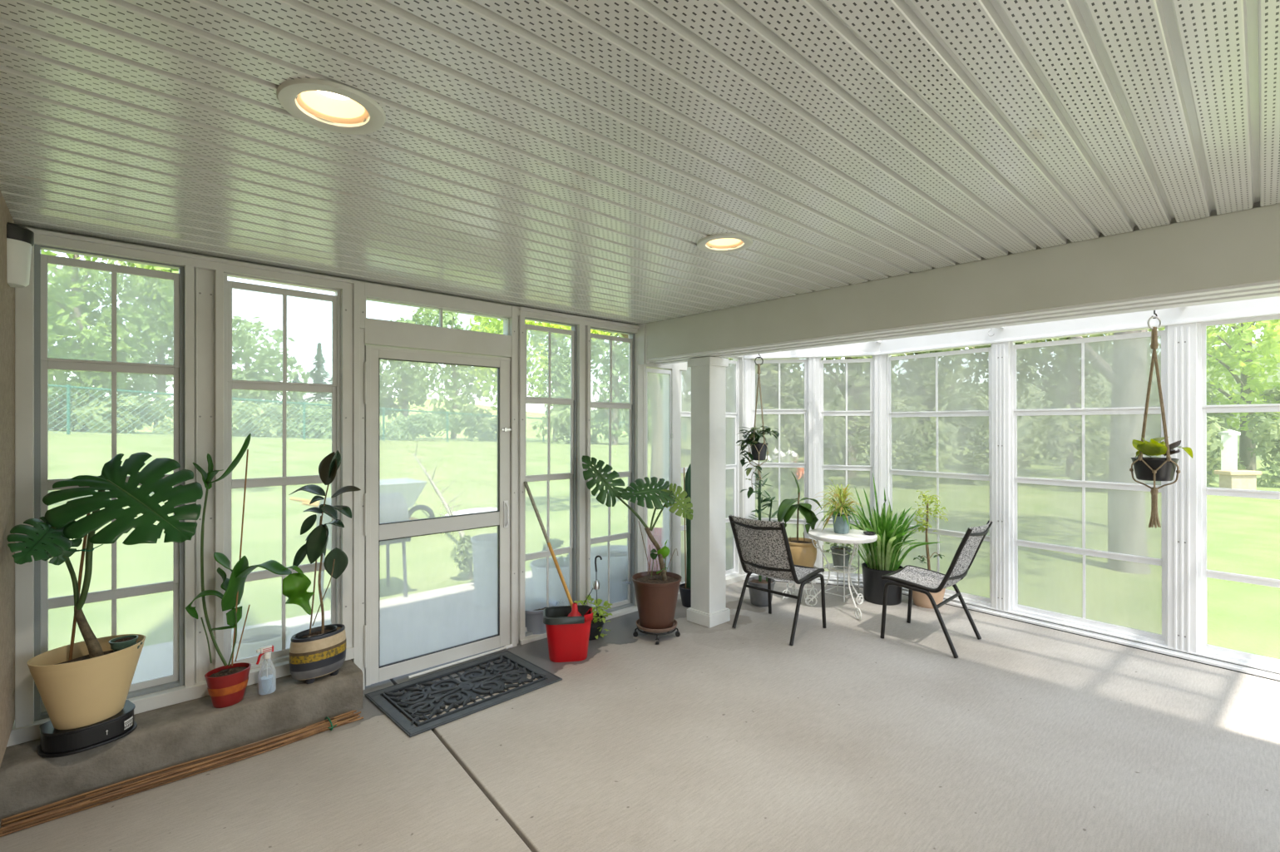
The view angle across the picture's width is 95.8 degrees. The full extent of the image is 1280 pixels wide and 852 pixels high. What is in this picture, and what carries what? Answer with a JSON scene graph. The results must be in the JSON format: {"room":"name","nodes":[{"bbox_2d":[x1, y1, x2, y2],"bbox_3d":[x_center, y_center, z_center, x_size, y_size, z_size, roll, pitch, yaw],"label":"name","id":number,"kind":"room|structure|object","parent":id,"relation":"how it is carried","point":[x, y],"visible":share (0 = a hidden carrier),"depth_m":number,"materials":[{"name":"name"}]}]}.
{"room":"sunroom","nodes":[
{"label":"sunroom","id":0,"kind":"room"},
{"bbox_2d":[0,190,14,766],"bbox_3d":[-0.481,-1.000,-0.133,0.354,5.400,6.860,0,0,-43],"label":"wall","id":1,"kind":"structure","parent":0,"point":[7,293],"depth_m":2.14,"materials":[{"name":"paint"}]},
{"bbox_2d":[6,222,34,287],"bbox_3d":[-2.426,-0.661,2.220,0.136,0.232,0.136,0,0,-43],"label":"wall lantern","id":2,"kind":"object","parent":1,"relation":"attached to","point":[20,239],"visible":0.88,"depth_m":2.21,"materials":[{"name":"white glass"}]},
{"bbox_2d":[6,227,746,746],"bbox_3d":[-0.879,0.330,3.996,5.250,2.340,0.142,0,0,-43],"label":"wall","id":3,"kind":"structure","parent":0,"point":[204,275],"depth_m":3.22,"materials":[{"name":"paint"}]},
{"bbox_2d":[34,244,184,721],"bbox_3d":[-2.383,0.235,2.620,0.498,2.006,0.051,0,0,-43],"label":"window","id":4,"kind":"structure","parent":3,"relation":"in","point":[42,363],"depth_m":2.61,"materials":[{"name":"grey"}]},
{"bbox_2d":[223,271,341,668],"bbox_3d":[-1.892,0.235,3.076,0.540,2.006,0.051,0,0,-43],"label":"window","id":5,"kind":"structure","parent":3,"relation":"in","point":[283,654],"depth_m":3.07,"materials":[{"name":"white plastic"}]},
{"bbox_2d":[364,345,511,686],"bbox_3d":[-1.222,0.507,3.623,0.965,1.950,0.084,0,0,-43],"label":"door","id":6,"kind":"structure","parent":3,"relation":"in","point":[375,531],"depth_m":3.52,"materials":[{"name":"white metal"}]},
{"bbox_2d":[524,316,576,636],"bbox_3d":[-0.665,0.351,4.215,0.469,2.238,0.051,0,0,-43],"label":"window","id":7,"kind":"structure","parent":3,"relation":"in","point":[571,550],"depth_m":4.27,"materials":[{"name":"grey"}]},
{"bbox_2d":[590,326,634,612],"bbox_3d":[-0.239,0.351,4.610,0.487,2.238,0.051,0,0,-43],"label":"window","id":8,"kind":"structure","parent":3,"relation":"in","point":[630,601],"depth_m":4.74,"materials":[{"name":"grey"}]},
{"bbox_2d":[646,367,672,572],"bbox_3d":[0.151,0.480,4.919,0.325,1.940,0.052,0,0,-43],"label":"window","id":9,"kind":"structure","parent":3,"relation":"in","point":[669,435],"depth_m":5.01,"materials":[{"name":"white"}]},
{"bbox_2d":[681,356,739,583],"bbox_3d":[0.646,0.385,5.433,0.860,2.130,0.051,0,0,-43],"label":"window","id":10,"kind":"structure","parent":3,"relation":"in","point":[735,570],"depth_m":5.70,"materials":[{"name":"white"}]},
{"bbox_2d":[749,353,768,480],"bbox_3d":[0.850,-0.070,4.130,0.136,0.909,0.138,0,0,12],"label":"macrame hanger","id":11,"kind":"object","parent":3,"relation":"hanging from","point":[758,371],"visible":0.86,"depth_m":4.11,"materials":[{"name":"brown fabric"}]},
{"bbox_2d":[736,425,779,499],"bbox_3d":[0.810,0.257,4.133,0.327,0.526,0.278,0,0,-17],"label":"plant","id":12,"kind":"object","parent":11,"relation":"hanging from","point":[754,456],"visible":0.94,"depth_m":4.08,"materials":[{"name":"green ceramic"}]},
{"bbox_2d":[647,279,1279,364],"bbox_3d":[2.164,-0.706,2.596,0.252,0.359,6.060,0,0,-43],"label":"trim","id":13,"kind":"structure","parent":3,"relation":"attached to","point":[1267,289],"depth_m":2.85,"materials":[{"name":"white"}]},
{"bbox_2d":[1129,310,1180,528],"bbox_3d":[2.314,-0.034,2.600,0.174,0.980,0.170,0,0,-43],"label":"macrame hanger","id":14,"kind":"object","parent":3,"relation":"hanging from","point":[1154,520],"visible":0.94,"depth_m":2.59,"materials":[{"name":"brown fabric"}]},
{"bbox_2d":[1131,436,1192,480],"bbox_3d":[2.329,0.140,2.608,0.326,0.199,0.162,0,0,-26],"label":"pothos","id":15,"kind":"object","parent":14,"relation":"hanging from","point":[1166,472],"visible":0.91,"depth_m":2.55,"materials":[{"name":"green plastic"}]},
{"bbox_2d":[1131,456,1178,480],"bbox_3d":[2.314,0.190,2.600,0.162,0.099,0.162,0,0,-43],"label":"pot","id":16,"kind":"object","parent":15,"relation":"attached to","point":[1166,472],"depth_m":2.55,"materials":[{"name":"black plastic"}]},
{"bbox_2d":[0,0,1279,325],"bbox_3d":[0.632,-0.844,1.484,3.486,0.020,5.732,0,0,-43],"label":"ceiling","id":17,"kind":"structure","parent":0,"point":[573,157],"depth_m":1.63,"materials":[{"name":"metal"}]},
{"bbox_2d":[276,78,385,134],"bbox_3d":[-0.800,-0.856,1.508,0.252,0.067,0.252,0,0,-43],"label":"recessed light","id":18,"kind":"object","parent":17,"relation":"in","point":[344,106],"visible":0.88,"depth_m":1.53,"materials":[{"name":"white"}]},
{"bbox_2d":[696,233,752,252],"bbox_3d":[0.384,-0.856,2.622,0.252,0.067,0.252,0,0,-43],"label":"recessed light","id":19,"kind":"object","parent":17,"relation":"in","point":[721,243],"visible":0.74,"depth_m":2.66,"materials":[{"name":"white"}]},
{"bbox_2d":[647,201,1279,358],"bbox_3d":[2.152,-0.770,2.591,0.240,0.440,6.070,0,0,-43],"label":"beam","id":20,"kind":"structure","parent":17,"relation":"attached to","point":[1242,247],"depth_m":2.77,"materials":[{"name":"paint"}]},
{"bbox_2d":[0,579,1279,851],"bbox_3d":[1.634,1.560,1.790,5.970,0.120,6.800,0,0,-43],"label":"floor","id":21,"kind":"structure","parent":0,"point":[844,737],"depth_m":2.60,"materials":[{"name":"concrete"}]},
{"bbox_2d":[0,659,363,821],"bbox_3d":[-2.172,1.399,2.672,1.572,0.202,0.368,0,0,-43],"label":"ledge","id":22,"kind":"object","parent":21,"relation":"on","point":[189,730],"visible":0.72,"depth_m":2.57,"materials":[{"name":"concrete"}]},
{"bbox_2d":[37,699,137,757],"bbox_3d":[-2.286,1.254,2.404,0.210,0.092,0.300,0,0,37],"label":"tray","id":23,"kind":"object","parent":22,"relation":"on","point":[54,742],"visible":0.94,"depth_m":2.33,"materials":[{"name":"black plastic"}]},
{"bbox_2d":[6,451,202,729],"bbox_3d":[-2.156,0.659,2.373,0.581,1.096,0.522,0,0,-43],"label":"monstera","id":24,"kind":"object","parent":23,"relation":"on","point":[84,683],"visible":1,"depth_m":2.33,"materials":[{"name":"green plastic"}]},
{"bbox_2d":[26,633,145,729],"bbox_3d":[-2.284,1.064,2.400,0.356,0.286,0.294,0,0,-43],"label":"pot","id":25,"kind":"object","parent":24,"relation":"attached to","point":[79,684],"depth_m":2.33,"materials":[{"name":"beige plastic"}]},
{"bbox_2d":[185,433,314,707],"bbox_3d":[-1.800,0.665,2.712,0.581,1.269,0.176,0,0,4],"label":"potted plant","id":26,"kind":"object","parent":22,"relation":"on","point":[226,684],"visible":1,"depth_m":2.71,"materials":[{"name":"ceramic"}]},
{"bbox_2d":[256,644,276,694],"bbox_3d":[-1.829,1.187,2.826,0.084,0.226,0.056,0,0,-43],"label":"spray bottle","id":27,"kind":"object","parent":22,"relation":"on","point":[265,650],"visible":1,"depth_m":2.82,"materials":[{"name":"white"}]},
{"bbox_2d":[288,449,360,683],"bbox_3d":[-1.647,0.710,3.015,0.371,1.181,0.227,0,0,-14],"label":"rubber plant","id":28,"kind":"object","parent":22,"relation":"on","point":[315,652],"visible":0.98,"depth_m":2.98,"materials":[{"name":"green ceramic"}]},
{"bbox_2d":[0,709,363,836],"bbox_3d":[-1.907,1.480,2.569,1.263,0.052,0.138,0,0,-41],"label":"bundle","id":29,"kind":"object","parent":21,"relation":"on","point":[110,793],"visible":1,"depth_m":2.43,"materials":[{"name":"brown wood"}]},
{"bbox_2d":[364,650,562,736],"bbox_3d":[-0.998,1.490,3.324,0.910,0.024,0.610,0,0,-44],"label":"door mat","id":30,"kind":"object","parent":21,"relation":"on","point":[425,701],"visible":1,"depth_m":3.26,"materials":[{"name":"rubber"}]},
{"bbox_2d":[543,604,593,662],"bbox_3d":[-0.470,1.346,3.775,0.324,0.307,0.247,0,0,-9],"label":"bucket","id":31,"kind":"object","parent":21,"relation":"on","point":[568,637],"visible":1,"depth_m":3.68,"materials":[{"name":"red plastic"}]},
{"bbox_2d":[523,480,581,616],"bbox_3d":[-0.576,0.896,3.908,0.491,1.038,0.127,0,0,36],"label":"mop","id":32,"kind":"object","parent":31,"relation":"in","point":[574,612],"visible":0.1,"depth_m":3.88,"materials":[{"name":"brown wood"}]},
{"bbox_2d":[573,555,612,640],"bbox_3d":[-0.371,1.211,4.140,0.350,0.582,0.337,0,0,-1],"label":"plant","id":33,"kind":"object","parent":21,"relation":"on","point":[598,621],"visible":0.62,"depth_m":4.12,"materials":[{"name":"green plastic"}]},
{"bbox_2d":[632,627,680,643],"bbox_3d":[0.119,1.466,4.140,0.282,0.068,0.282,0,0,-43],"label":"caddy","id":34,"kind":"object","parent":21,"relation":"on","point":[635,632],"visible":0.63,"depth_m":4.06,"materials":[{"name":"black metal"}]},
{"bbox_2d":[635,617,677,632],"bbox_3d":[0.119,1.415,4.140,0.300,0.033,0.300,0,0,-43],"label":"saucer","id":35,"kind":"object","parent":34,"relation":"on","point":[653,630],"visible":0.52,"depth_m":4.03,"materials":[{"name":"ceramic"}]},
{"bbox_2d":[581,454,693,628],"bbox_3d":[-0.007,0.815,4.106,0.771,1.213,0.358,0,0,-15],"label":"monstera","id":36,"kind":"object","parent":35,"relation":"on","point":[656,591],"visible":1,"depth_m":4.11,"materials":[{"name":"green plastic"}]},
{"bbox_2d":[631,570,682,628],"bbox_3d":[0.119,1.248,4.140,0.358,0.346,0.358,0,0,-43],"label":"pot","id":37,"kind":"object","parent":36,"relation":"on","point":[656,595],"depth_m":4.03,"materials":[{"name":"brown plastic"}]},
{"bbox_2d":[678,463,691,607],"bbox_3d":[0.430,0.905,4.860,0.210,1.190,0.210,0,0,-43],"label":"potted cactus","id":38,"kind":"object","parent":21,"relation":"on","point":[684,588],"visible":0.44,"depth_m":4.83,"materials":[{"name":"green plant"}]},
{"bbox_2d":[686,355,730,627],"bbox_3d":[0.528,0.487,4.475,0.241,2.026,0.236,0,0,-43],"label":"column","id":39,"kind":"structure","parent":21,"relation":"on","point":[709,609],"depth_m":4.40,"materials":[{"name":"white paint"}]},
{"bbox_2d":[747,473,778,606],"bbox_3d":[1.040,0.942,4.910,0.275,1.116,0.245,0,0,-43],"label":"plant","id":40,"kind":"object","parent":21,"relation":"on","point":[758,598],"visible":0.59,"depth_m":4.88,"materials":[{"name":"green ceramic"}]},
{"bbox_2d":[728,514,826,645],"bbox_3d":[1.013,1.074,4.279,0.626,0.857,0.513,0,0,-45],"label":"patio chair","id":41,"kind":"object","parent":21,"relation":"on","point":[763,546],"visible":1,"depth_m":4.13,"materials":[{"name":"fabric"}]},
{"bbox_2d":[782,565,817,603],"bbox_3d":[1.390,1.355,5.020,0.284,0.280,0.284,0,0,-43],"label":"plant stand","id":42,"kind":"object","parent":21,"relation":"on","point":[788,582],"visible":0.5,"depth_m":5.00,"materials":[{"name":"white"}]},
{"bbox_2d":[776,470,822,567],"bbox_3d":[1.370,0.805,4.975,0.323,0.844,0.383,0,0,29],"label":"peace lily","id":43,"kind":"object","parent":42,"relation":"on","point":[803,552],"visible":0.9,"depth_m":4.91,"materials":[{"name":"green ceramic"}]},
{"bbox_2d":[787,537,816,567],"bbox_3d":[1.390,1.106,5.020,0.284,0.242,0.284,0,0,-43],"label":"pot","id":44,"kind":"object","parent":43,"relation":"on","point":[803,552],"depth_m":4.90,"materials":[{"name":"beige ceramic"}]},
{"bbox_2d":[805,527,877,620],"bbox_3d":[1.666,1.186,4.751,0.563,0.628,0.542,0,0,-43],"label":"bistro table","id":45,"kind":"object","parent":21,"relation":"on","point":[856,536],"visible":0.99,"depth_m":4.64,"materials":[{"name":"white"}]},
{"bbox_2d":[812,480,864,533],"bbox_3d":[1.627,0.658,4.757,0.420,0.459,0.365,0,0,16],"label":"potted croton","id":46,"kind":"object","parent":45,"relation":"on","point":[841,521],"visible":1,"depth_m":4.72,"materials":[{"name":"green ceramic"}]},
{"bbox_2d":[849,473,942,605],"bbox_3d":[2.085,0.944,4.925,0.664,1.112,0.802,0,0,-43],"label":"potted snake plant","id":47,"kind":"object","parent":21,"relation":"on","point":[885,552],"visible":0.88,"depth_m":4.89,"materials":[{"name":"green plant"}]},
{"bbox_2d":[910,489,948,608],"bbox_3d":[2.435,1.014,4.875,0.345,0.971,0.379,0,0,0],"label":"potted plant","id":48,"kind":"object","parent":21,"relation":"on","point":[920,599],"visible":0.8,"depth_m":4.82,"materials":[{"name":"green plant"}]},
{"bbox_2d":[879,519,993,657],"bbox_3d":[2.085,1.074,4.063,0.513,0.857,0.626,0,0,-44],"label":"patio chair","id":49,"kind":"object","parent":21,"relation":"on","point":[921,580],"visible":1,"depth_m":3.98,"materials":[{"name":"fabric"}]},
{"bbox_2d":[744,296,1279,681],"bbox_3d":[2.958,0.328,4.376,4.798,2.345,0.702,0,0,42],"label":"wall","id":50,"kind":"structure","parent":0,"point":[1181,322],"depth_m":4.18,"materials":[{"name":"white"}]},
{"bbox_2d":[751,357,808,573],"bbox_3d":[1.371,0.385,5.684,0.547,2.130,0.051,0,0,11],"label":"window","id":51,"kind":"structure","parent":50,"relation":"in","point":[805,411],"depth_m":5.67,"materials":[{"name":"white"}]},
{"bbox_2d":[819,355,874,580],"bbox_3d":[1.974,0.385,5.524,0.497,2.130,0.051,0,0,19],"label":"window","id":52,"kind":"structure","parent":50,"relation":"in","point":[855,467],"depth_m":5.52,"materials":[{"name":"white"}]},
{"bbox_2d":[886,343,992,606],"bbox_3d":[2.584,0.385,5.024,0.051,2.130,0.902,0,0,-39],"label":"window","id":53,"kind":"structure","parent":50,"relation":"in","point":[969,597],"depth_m":5.00,"materials":[{"name":"white"}]},
{"bbox_2d":[1010,326,1167,645],"bbox_3d":[3.232,0.385,4.213,0.051,2.130,0.933,0,0,-39],"label":"window","id":54,"kind":"structure","parent":50,"relation":"in","point":[1015,480],"depth_m":4.21,"materials":[{"name":"white"}]},
{"bbox_2d":[1197,314,1279,669],"bbox_3d":[3.893,0.385,3.384,0.051,2.130,0.908,0,0,-39],"label":"window","id":55,"kind":"structure","parent":50,"relation":"in","point":[1203,491],"depth_m":3.70,"materials":[{"name":"white"}]},
{"label":"outside","id":56,"kind":"structure","parent":0,"visible":0},
{"bbox_2d":[48,429,1279,659],"bbox_3d":[-7.720,-0.370,30.359,110.000,4.340,83.000,0,0,-43],"label":"lawn","id":57,"kind":"structure","parent":56,"point":[1243,533],"depth_m":8.00,"materials":[{"name":"plant"}]},
{"bbox_2d":[48,391,108,431],"bbox_3d":[-22.579,-0.528,22.565,3.794,1.915,3.018,0,0,-43],"label":"shrub","id":58,"kind":"object","parent":57,"relation":"on","point":[73,403],"visible":0.27,"depth_m":22.42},
{"bbox_2d":[41,249,178,431],"bbox_3d":[-22.150,-4.418,22.849,7.180,9.439,6.422,0,0,-43],"label":"tree","id":59,"kind":"object","parent":57,"relation":"on","point":[64,307],"visible":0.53,"depth_m":22.78,"materials":[{"name":"green plant"}]},
{"bbox_2d":[70,390,173,434],"bbox_3d":[-19.520,-0.442,22.376,3.792,1.951,2.899,0,0,-43],"label":"shrub","id":60,"kind":"object","parent":57,"relation":"on","point":[145,398],"visible":0.7,"depth_m":21.91,"materials":[{"name":"plant"}]},
{"bbox_2d":[89,259,173,430],"bbox_3d":[-21.793,-4.336,26.119,5.121,9.492,5.508,0,0,-43],"label":"tree","id":61,"kind":"object","parent":57,"relation":"on","point":[150,383],"visible":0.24,"depth_m":25.11,"materials":[{"name":"green plant"}]},
{"bbox_2d":[232,400,301,436],"bbox_3d":[-16.023,-0.213,24.279,3.429,1.800,3.590,0,0,-43],"label":"shrub","id":62,"kind":"object","parent":57,"relation":"on","point":[272,413],"visible":0.63,"depth_m":23.35,"materials":[{"name":"plant"}]},
{"bbox_2d":[232,315,310,435],"bbox_3d":[-17.748,-2.237,26.923,4.327,5.566,4.307,0,0,-43],"label":"tree","id":63,"kind":"object","parent":57,"relation":"on","point":[242,338],"visible":0.52,"depth_m":26.08,"materials":[{"name":"green plant"}]},
{"bbox_2d":[273,400,331,438],"bbox_3d":[-13.622,-0.042,25.103,3.917,2.269,2.400,0,0,-43],"label":"shrub","id":64,"kind":"object","parent":57,"relation":"on","point":[293,434],"visible":0.48,"depth_m":24.37,"materials":[{"name":"green plant"}]},
{"bbox_2d":[286,342,331,435],"bbox_3d":[-18.254,-2.065,32.922,3.884,5.446,3.514,0,0,-43],"label":"spruce tree","id":65,"kind":"object","parent":57,"relation":"on","point":[317,377],"visible":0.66,"depth_m":32.91,"materials":[{"name":"green plant"}]},
{"bbox_2d":[290,478,434,519],"bbox_3d":[-3.509,1.115,7.535,1.720,0.778,0.727,0,0,-43],"label":"wheelbarrow","id":66,"kind":"object","parent":57,"relation":"on","point":[411,489],"visible":0.34,"depth_m":7.59,"materials":[{"name":"grey metal"}]},
{"bbox_2d":[329,478,427,508],"bbox_3d":[-3.439,0.899,7.600,1.008,0.346,0.727,0,0,-43],"label":"tray","id":67,"kind":"object","parent":66,"relation":"attached to","point":[411,489],"depth_m":7.58,"materials":[{"name":"grey metal"}]},
{"bbox_2d":[48,384,686,442],"bbox_3d":[-8.024,-0.146,24.073,0.068,2.552,40.093,0,0,34],"label":"fence","id":68,"kind":"object","parent":57,"relation":"on","point":[67,387],"visible":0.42,"depth_m":18.92,"materials":[{"name":"teal"}]},
{"bbox_2d":[379,316,441,420],"bbox_3d":[-12.769,-2.531,30.886,4.017,6.622,3.797,0,0,-12],"label":"tree","id":69,"kind":"object","parent":57,"relation":"on","point":[413,386],"visible":0.45,"depth_m":30.88,"materials":[{"name":"green plant"}]},
{"bbox_2d":[379,411,452,440],"bbox_3d":[-10.342,0.170,26.260,4.310,1.700,2.914,0,0,-43],"label":"shrub","id":70,"kind":"object","parent":57,"relation":"on","point":[401,428],"visible":0.73,"depth_m":25.61,"materials":[{"name":"green plant"}]},
{"bbox_2d":[408,307,495,439],"bbox_3d":[-12.044,-3.918,36.997,6.531,9.652,6.175,0,0,-43],"label":"tree","id":71,"kind":"object","parent":57,"relation":"on","point":[453,373],"visible":0.39,"depth_m":35.65,"materials":[{"name":"green plant"}]},
{"bbox_2d":[448,404,497,441],"bbox_3d":[-8.594,0.079,30.825,4.168,2.472,3.658,0,0,-43],"label":"shrub","id":72,"kind":"object","parent":57,"relation":"on","point":[471,409],"visible":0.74,"depth_m":29.59,"materials":[{"name":"plant"}]},
{"bbox_2d":[468,315,551,410],"bbox_3d":[-7.357,-3.165,31.103,4.418,8.110,4.485,0,0,-43],"label":"tree","id":73,"kind":"object","parent":57,"relation":"on","point":[496,326],"visible":0.27,"depth_m":30.53,"materials":[{"name":"green plant"}]},
{"bbox_2d":[526,321,594,440],"bbox_3d":[-4.619,-4.435,34.266,4.661,10.827,5.201,0,0,-11],"label":"tree","id":74,"kind":"object","parent":57,"relation":"on","point":[560,363],"visible":0.34,"depth_m":33.27,"materials":[{"name":"green plant"}]},
{"bbox_2d":[529,404,605,444],"bbox_3d":[-3.224,-0.033,27.235,3.648,2.552,3.714,0,0,-43],"label":"shrub","id":75,"kind":"object","parent":57,"relation":"on","point":[560,419],"visible":0.42,"depth_m":26.35,"materials":[{"name":"plant"}]},
{"bbox_2d":[524,319,662,500],"bbox_3d":[-0.464,-0.338,9.562,1.837,3.728,4.478,0,0,41],"label":"tree","id":76,"kind":"object","parent":57,"relation":"on","point":[655,396],"visible":0.08,"depth_m":11.31,"materials":[{"name":"green plant"}]},
{"bbox_2d":[590,331,658,444],"bbox_3d":[-1.066,-2.716,26.134,4.028,7.272,4.041,0,0,-43],"label":"tree","id":77,"kind":"object","parent":57,"relation":"on","point":[620,363],"visible":0.38,"depth_m":25.89,"materials":[{"name":"green plant"}]},
{"bbox_2d":[681,357,759,440],"bbox_3d":[2.974,-1.929,20.971,3.273,6.364,3.368,0,0,11],"label":"tree","id":78,"kind":"object","parent":57,"relation":"on","point":[688,375],"visible":0.04,"depth_m":20.88,"materials":[{"name":"green plant"}]},
{"bbox_2d":[726,403,797,484],"bbox_3d":[2.709,0.709,14.809,2.292,2.636,2.246,0,0,-7],"label":"shrub","id":79,"kind":"object","parent":57,"relation":"on","point":[772,422],"visible":0.23,"depth_m":14.23,"materials":[{"name":"plant"}]},
{"bbox_2d":[726,358,804,477],"bbox_3d":[3.928,-1.661,16.174,2.922,6.406,3.069,0,0,-43],"label":"tree","id":80,"kind":"object","parent":57,"relation":"on","point":[768,375],"visible":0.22,"depth_m":15.37,"materials":[{"name":"green plant"}]},
{"bbox_2d":[726,445,828,533],"bbox_3d":[1.694,0.860,7.399,1.762,1.268,1.272,0,0,-43],"label":"bush","id":81,"kind":"object","parent":57,"relation":"on","point":[785,472],"visible":0.46,"depth_m":7.23,"materials":[{"name":"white plant"}]},
{"bbox_2d":[775,399,867,485],"bbox_3d":[4.595,0.726,15.527,2.269,2.943,2.593,0,0,-13],"label":"shrub","id":82,"kind":"object","parent":57,"relation":"on","point":[839,437],"visible":0.33,"depth_m":15.01,"materials":[{"name":"plant"}]},
{"bbox_2d":[821,354,903,478],"bbox_3d":[6.248,-1.801,16.997,2.862,6.793,3.169,0,0,12],"label":"tree","id":83,"kind":"object","parent":57,"relation":"on","point":[854,389],"visible":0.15,"depth_m":16.93,"materials":[{"name":"green plant"}]},
{"bbox_2d":[849,389,956,487],"bbox_3d":[6.730,0.405,14.862,2.927,2.704,2.467,0,0,-43],"label":"shrub","id":84,"kind":"object","parent":57,"relation":"on","point":[926,458],"visible":0.63,"depth_m":14.62,"materials":[{"name":"plant"}]},
{"bbox_2d":[855,346,975,468],"bbox_3d":[8.601,-2.780,17.931,3.586,8.844,4.377,0,0,-23],"label":"tree","id":85,"kind":"object","parent":57,"relation":"on","point":[924,368],"visible":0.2,"depth_m":17.37,"materials":[{"name":"green plant"}]},
{"bbox_2d":[938,388,1032,485],"bbox_3d":[9.392,0.527,15.855,3.038,3.116,1.985,0,0,-43],"label":"shrub","id":86,"kind":"object","parent":57,"relation":"on","point":[979,423],"visible":0.63,"depth_m":15.63,"materials":[{"name":"plant"}]},
{"bbox_2d":[928,335,1088,438],"bbox_3d":[12.594,-2.368,20.162,4.318,8.066,5.371,0,0,-43],"label":"tree","id":87,"kind":"object","parent":57,"relation":"on","point":[983,365],"visible":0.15,"depth_m":19.66,"materials":[{"name":"green plant"}]},
{"bbox_2d":[1019,395,1111,491],"bbox_3d":[11.321,0.486,14.948,3.602,2.571,2.400,0,0,-43],"label":"shrub","id":88,"kind":"object","parent":57,"relation":"on","point":[1056,442],"visible":0.73,"depth_m":14.65,"materials":[{"name":"plant"}]},
{"bbox_2d":[988,329,1151,477],"bbox_3d":[13.452,-3.008,18.228,4.623,9.355,4.822,0,0,-43],"label":"tree","id":89,"kind":"object","parent":57,"relation":"on","point":[1072,387],"visible":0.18,"depth_m":17.93,"materials":[{"name":"green plant"}]},
{"bbox_2d":[1070,329,1151,573],"bbox_3d":[5.982,-1.462,5.903,5.029,6.255,5.479,0,0,17],"label":"tree","id":90,"kind":"object","parent":57,"relation":"on","point":[1128,374],"visible":0.05,"depth_m":6.21,"materials":[{"name":"plant"}]},
{"bbox_2d":[1145,414,1238,485],"bbox_3d":[14.359,0.689,15.675,2.685,2.499,2.609,0,0,-43],"label":"shrub","id":91,"kind":"object","parent":57,"relation":"on","point":[1214,427],"visible":0.16,"depth_m":15.31,"materials":[{"name":"plant"}]},
{"bbox_2d":[1146,322,1240,442],"bbox_3d":[20.136,-3.914,21.879,6.669,11.471,5.124,0,0,-43],"label":"tree","id":92,"kind":"object","parent":57,"relation":"on","point":[1154,397],"visible":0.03,"depth_m":23.30,"materials":[{"name":"green plant"}]},
{"bbox_2d":[1156,319,1279,475],"bbox_3d":[17.684,-2.476,16.607,3.806,8.293,4.539,0,0,-43],"label":"tree","id":93,"kind":"object","parent":57,"relation":"on","point":[1249,387],"visible":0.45,"depth_m":16.47,"materials":[{"name":"green plant"}]},
{"bbox_2d":[1218,429,1240,469],"bbox_3d":[14.884,0.810,14.600,0.368,1.500,0.368,0,0,-20],"label":"post","id":94,"kind":"object","parent":57,"relation":"on","point":[1228,437],"visible":0.82,"depth_m":14.50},
{"bbox_2d":[1213,469,1261,489],"bbox_3d":[14.473,1.310,14.000,0.800,0.500,0.400,0,0,-3],"label":"pedestal","id":95,"kind":"object","parent":57,"relation":"on","point":[1236,479],"visible":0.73,"depth_m":13.86,"materials":[{"name":"stone"}]},
{"bbox_2d":[1237,385,1279,487],"bbox_3d":[16.966,0.469,15.553,2.126,3.250,1.781,0,0,-9],"label":"shrub","id":96,"kind":"object","parent":57,"relation":"on","point":[1270,442],"visible":0.75,"depth_m":15.23,"materials":[{"name":"plant"}]},
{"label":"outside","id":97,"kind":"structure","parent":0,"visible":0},
{"bbox_2d":[590,342,1279,459],"bbox_3d":[29.360,-2.199,41.863,20.000,7.598,101.400,0,0,-43],"label":"trees","id":98,"kind":"object","parent":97,"point":[1022,430],"visible":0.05,"depth_m":40.33,"materials":[{"name":"plant"}]},
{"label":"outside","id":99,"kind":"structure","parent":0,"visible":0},
{"bbox_2d":[70,397,628,438],"bbox_3d":[-17.900,-1.789,61.163,177.000,5.702,26.000,0,0,-43],"label":"bank","id":100,"kind":"object","parent":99,"point":[531,414],"visible":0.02,"depth_m":56.98,"materials":[{"name":"green plant"}]},
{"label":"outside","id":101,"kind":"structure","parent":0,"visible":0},
{"bbox_2d":[131,570,603,682],"bbox_3d":[2.670,1.607,0.637,6.020,0.185,13.300,0,0,-43],"label":"patio","id":102,"kind":"structure","parent":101,"point":[418,623],"depth_m":4.44,"materials":[{"name":"concrete"}]},
{"bbox_2d":[231,624,290,660],"bbox_3d":[-2.177,1.349,3.300,0.307,0.331,0.307,0,0,-43],"label":"bucket","id":103,"kind":"object","parent":102,"relation":"on","point":[254,638],"visible":0.44,"depth_m":3.30,"materials":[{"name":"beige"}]},
{"bbox_2d":[316,492,410,599],"bbox_3d":[-2.448,1.070,5.154,0.690,0.921,0.600,0,0,-43],"label":"chair","id":104,"kind":"object","parent":102,"relation":"on","point":[392,506],"visible":0.34,"depth_m":5.16,"materials":[{"name":"grey"}]},
{"bbox_2d":[470,533,497,607],"bbox_3d":[-1.248,1.234,5.000,0.417,0.561,0.417,0,0,-43],"label":"planter","id":105,"kind":"object","parent":102,"relation":"on","point":[484,546],"visible":0.6,"depth_m":4.83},
{"bbox_2d":[524,597,558,634],"bbox_3d":[-0.750,1.405,4.220,0.317,0.221,0.317,0,0,-43],"label":"planter","id":106,"kind":"object","parent":102,"relation":"on","point":[534,607],"visible":0.41,"depth_m":4.10,"materials":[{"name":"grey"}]},
{"bbox_2d":[529,538,568,606],"bbox_3d":[-0.694,1.213,4.750,0.417,0.604,0.417,0,0,-43],"label":"planter","id":107,"kind":"object","parent":102,"relation":"on","point":[556,590],"visible":0.56,"depth_m":4.60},
{"bbox_2d":[590,544,627,604],"bbox_3d":[-0.231,1.304,5.100,0.517,0.421,0.517,0,0,-43],"label":"planter","id":108,"kind":"object","parent":102,"relation":"on","point":[618,553],"visible":0.41,"depth_m":4.90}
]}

